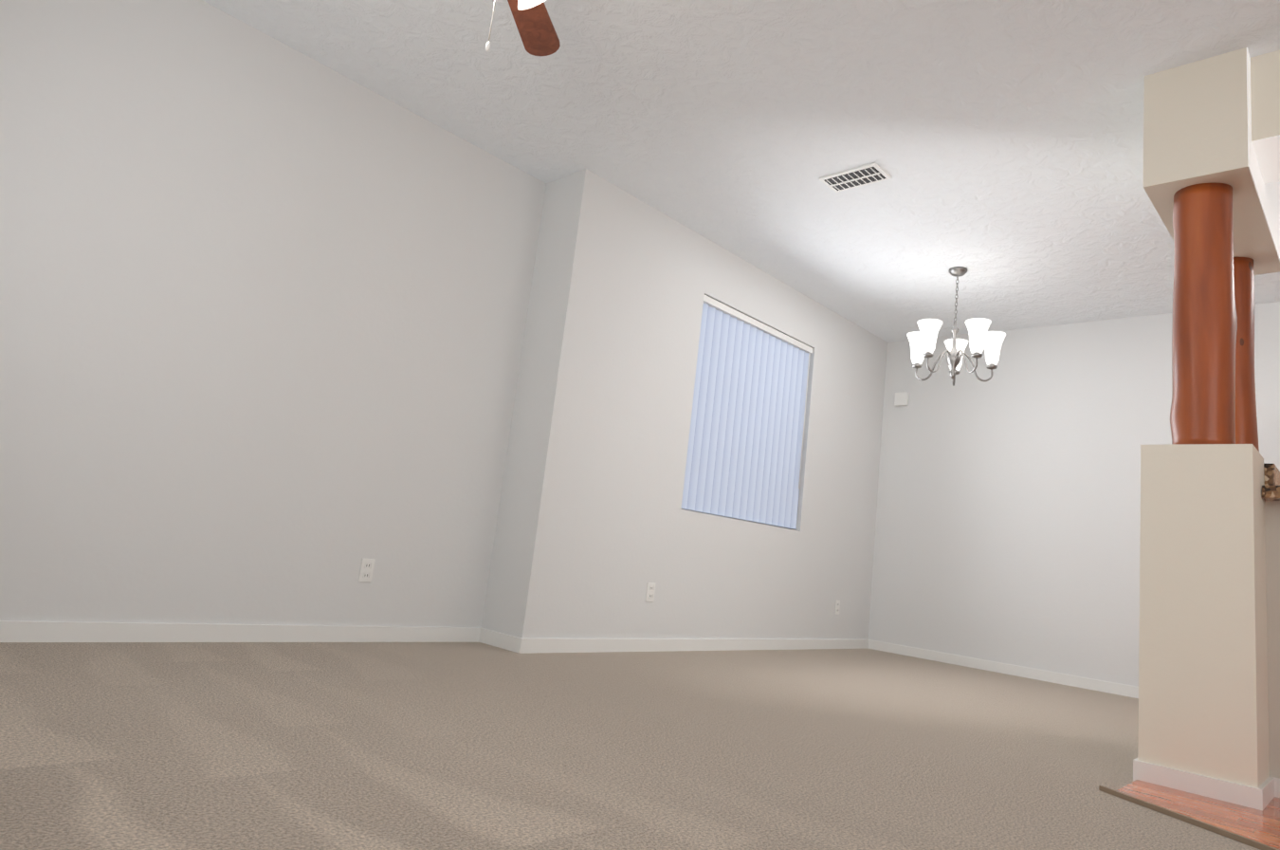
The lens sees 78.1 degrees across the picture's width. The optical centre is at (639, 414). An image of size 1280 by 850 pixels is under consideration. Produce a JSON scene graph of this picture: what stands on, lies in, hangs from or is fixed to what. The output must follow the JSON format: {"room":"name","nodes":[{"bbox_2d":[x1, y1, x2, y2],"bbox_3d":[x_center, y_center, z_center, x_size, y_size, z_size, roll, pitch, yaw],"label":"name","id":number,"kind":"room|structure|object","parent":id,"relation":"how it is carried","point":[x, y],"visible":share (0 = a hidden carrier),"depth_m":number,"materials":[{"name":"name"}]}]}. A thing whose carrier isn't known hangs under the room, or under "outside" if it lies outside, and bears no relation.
{"room":"empty living room","nodes":[
{"label":"empty living room","id":0,"kind":"room"},
{"bbox_2d":[0,0,546,627],"bbox_3d":[-1.867,-0.398,3.561,0.150,2.740,3.462,-3,-13,44],"label":"wall","id":1,"kind":"structure","parent":0,"point":[264,303],"depth_m":3.53,"materials":[{"name":"white paint"}]},
{"bbox_2d":[0,620,481,641],"bbox_3d":[-2.003,0.892,3.239,0.013,0.075,3.282,-3,-13,44],"label":"baseboard","id":2,"kind":"structure","parent":1,"relation":"attached to","point":[64,631],"depth_m":3.41,"materials":[{"name":"white wood"}]},
{"bbox_2d":[358,557,375,582],"bbox_3d":[-1.357,0.771,3.922,0.008,0.114,0.070,-3,-13,44],"label":"electrical outlet","id":3,"kind":"object","parent":1,"relation":"attached to","point":[367,565],"visible":1,"depth_m":3.92,"materials":[{"name":"white plastic"}]},
{"bbox_2d":[481,168,604,638],"bbox_3d":[-0.552,-0.073,4.548,0.364,2.740,0.150,-3,-13,44],"label":"wall","id":4,"kind":"structure","parent":0,"point":[519,585],"depth_m":4.46,"materials":[{"name":"white paint"}]},
{"bbox_2d":[477,627,515,651],"bbox_3d":[-0.763,1.215,4.269,0.330,0.075,0.013,-3,-13,44],"label":"baseboard","id":5,"kind":"structure","parent":4,"relation":"attached to","point":[495,638],"depth_m":4.27,"materials":[{"name":"white wood"}]},
{"bbox_2d":[0,641,1260,849],"bbox_3d":[1.650,1.227,2.285,6.884,0.060,7.417,-3,-13,44],"label":"floor carpet","id":6,"kind":"object","parent":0,"point":[294,746],"depth_m":2.29,"materials":[{"name":"beige carpet"}]},
{"bbox_2d":[1098,785,1279,849],"bbox_3d":[2.184,0.979,0.697,0.014,0.014,4.062,10,-10,-18],"label":"transition strip","id":7,"kind":"object","parent":6,"relation":"on","point":[1205,825],"depth_m":2.32,"materials":[{"name":"brown wood"}]},
{"bbox_2d":[544,179,887,639],"bbox_3d":[0.874,0.321,5.865,0.150,2.740,3.805,-3,-13,44],"label":"wall","id":8,"kind":"structure","parent":0,"point":[630,528],"depth_m":5.14,"materials":[{"name":"white paint"}]},
{"bbox_2d":[645,582,655,601],"bbox_3d":[0.066,1.091,4.867,0.008,0.114,0.070,-3,-13,44],"label":"electrical outlet","id":9,"kind":"object","parent":8,"relation":"attached to","point":[650,589],"visible":1,"depth_m":4.86,"materials":[{"name":"white plastic"}]},
{"bbox_2d":[515,636,868,653],"bbox_3d":[0.673,1.591,5.475,0.013,0.075,3.818,-3,-13,44],"label":"baseboard","id":10,"kind":"structure","parent":8,"relation":"attached to","point":[522,645],"depth_m":4.97,"materials":[{"name":"white wood"}]},
{"bbox_2d":[681,508,787,528],"bbox_3d":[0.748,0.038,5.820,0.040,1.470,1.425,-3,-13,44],"label":"window sill","id":11,"kind":"structure","parent":8,"relation":"in","point":[733,518],"depth_m":5.67,"materials":[{"name":"white plastic"}]},
{"bbox_2d":[681,294,812,529],"bbox_3d":[0.808,0.031,5.763,0.086,1.454,1.409,-3,-13,44],"label":"window blind","id":12,"kind":"object","parent":8,"relation":"attached to","point":[745,443],"visible":0.94,"depth_m":5.72,"materials":[{"name":"white plastic"}]},
{"bbox_2d":[834,600,840,614],"bbox_3d":[1.617,1.574,6.467,0.008,0.114,0.070,-3,-13,44],"label":"electrical outlet","id":13,"kind":"object","parent":8,"relation":"attached to","point":[836,607],"visible":1,"depth_m":6.46,"materials":[{"name":"white plastic"}]},
{"bbox_2d":[202,0,1279,342],"bbox_3d":[1.975,-1.534,2.760,6.884,0.100,7.417,-3,-13,44],"label":"ceiling","id":14,"kind":"structure","parent":0,"point":[999,142],"depth_m":3.86,"materials":[{"name":"white paint"}]},
{"bbox_2d":[485,0,560,55],"bbox_3d":[-0.490,-1.459,2.361,1.250,0.750,1.196,-3,-13,44],"label":"ceiling fan","id":15,"kind":"object","parent":14,"relation":"hanging from","point":[536,29],"visible":1,"depth_m":2.88,"materials":[{"name":"brown wood"}]},
{"bbox_2d":[819,162,891,192],"bbox_3d":[1.178,-1.297,4.330,0.340,0.018,0.190,-3,-13,44],"label":"ceiling vent","id":16,"kind":"object","parent":14,"relation":"in","point":[858,176],"visible":1,"depth_m":4.31,"materials":[{"name":"white plastic"}]},
{"bbox_2d":[906,266,1005,385],"bbox_3d":[2.125,-0.620,5.376,0.617,0.775,0.635,-3,-13,44],"label":"dining chandelier","id":17,"kind":"object","parent":14,"relation":"hanging from","point":[923,340],"visible":1,"depth_m":5.27,"materials":[{"name":"white glass"}]},
{"bbox_2d":[1143,47,1279,274],"bbox_3d":[2.565,-1.036,3.496,0.338,0.490,1.183,-3,-13,44],"label":"beam","id":18,"kind":"structure","parent":14,"relation":"attached to","point":[1197,122],"depth_m":3.10,"materials":[{"name":"beige paint"}]},
{"bbox_2d":[1250,50,1279,183],"bbox_3d":[3.643,-1.226,2.058,3.225,0.353,0.393,-3,-13,44],"label":"soffit","id":19,"kind":"structure","parent":14,"relation":"attached to","point":[1265,87],"depth_m":3.01,"materials":[{"name":"beige paint"}]},
{"bbox_2d":[868,301,1279,686],"bbox_3d":[4.474,0.579,4.899,6.370,2.740,0.150,-3,-13,44],"label":"wall","id":20,"kind":"structure","parent":0,"point":[1008,521],"depth_m":6.16,"materials":[{"name":"white paint"}]},
{"bbox_2d":[894,391,909,405],"bbox_3d":[2.335,-0.141,7.047,0.120,0.120,0.034,-3,-13,44],"label":"door chime","id":21,"kind":"object","parent":20,"relation":"attached to","point":[901,398],"visible":1,"depth_m":7.03,"materials":[{"name":"white plastic"}]},
{"bbox_2d":[868,639,1138,697],"bbox_3d":[2.925,1.929,5.899,2.580,0.075,0.013,-3,-13,44],"label":"baseboard","id":22,"kind":"structure","parent":20,"relation":"attached to","point":[987,665],"depth_m":5.99,"materials":[{"name":"white wood"}]},
{"bbox_2d":[1116,779,1279,849],"bbox_3d":[3.368,1.324,1.887,3.562,0.012,5.296,-3,-13,44],"label":"floor","id":23,"kind":"structure","parent":0,"point":[1261,826],"depth_m":2.46,"materials":[{"name":"brown wood"}]},
{"bbox_2d":[1137,443,1274,787],"bbox_3d":[2.016,0.718,2.835,0.341,1.207,0.210,-3,-13,44],"label":"wall","id":24,"kind":"structure","parent":0,"point":[1209,671],"depth_m":2.76,"materials":[{"name":"beige paint"}]},
{"bbox_2d":[1139,760,1267,809],"bbox_3d":[1.885,1.249,2.652,0.328,0.075,0.013,-3,-13,44],"label":"baseboard","id":25,"kind":"structure","parent":24,"relation":"attached to","point":[1264,794],"depth_m":2.64,"materials":[{"name":"white wood"}]},
{"bbox_2d":[1170,182,1237,443],"bbox_3d":[2.184,-0.373,3.062,0.208,1.043,0.204,-3,-13,44],"label":"column","id":26,"kind":"structure","parent":24,"relation":"on","point":[1204,329],"depth_m":3.00,"materials":[{"name":"brown wood"}]},
{"bbox_2d":[1270,463,1279,778],"bbox_3d":[3.352,0.717,1.915,3.580,1.207,0.317,-3,-13,44],"label":"wall","id":27,"kind":"structure","parent":0,"point":[1274,471],"depth_m":2.86,"materials":[{"name":"beige paint"}]},
{"bbox_2d":[1133,757,1139,781],"bbox_3d":[2.150,1.374,3.198,0.013,0.075,1.193,-3,-13,44],"label":"baseboard","id":28,"kind":"structure","parent":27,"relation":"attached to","point":[1136,763],"depth_m":2.78,"materials":[{"name":"white wood"}]},
{"bbox_2d":[1233,256,1259,451],"bbox_3d":[2.743,-0.198,3.644,0.178,1.060,0.190,-3,-13,44],"label":"column","id":29,"kind":"structure","parent":27,"relation":"on","point":[1246,425],"depth_m":3.58,"materials":[{"name":"brown wood"}]},
{"bbox_2d":[1265,775,1279,802],"bbox_3d":[3.375,1.253,1.657,3.225,0.075,0.013,-3,-13,44],"label":"baseboard","id":30,"kind":"structure","parent":27,"relation":"attached to","point":[1272,783],"depth_m":2.74,"materials":[{"name":"white wood"}]}
]}

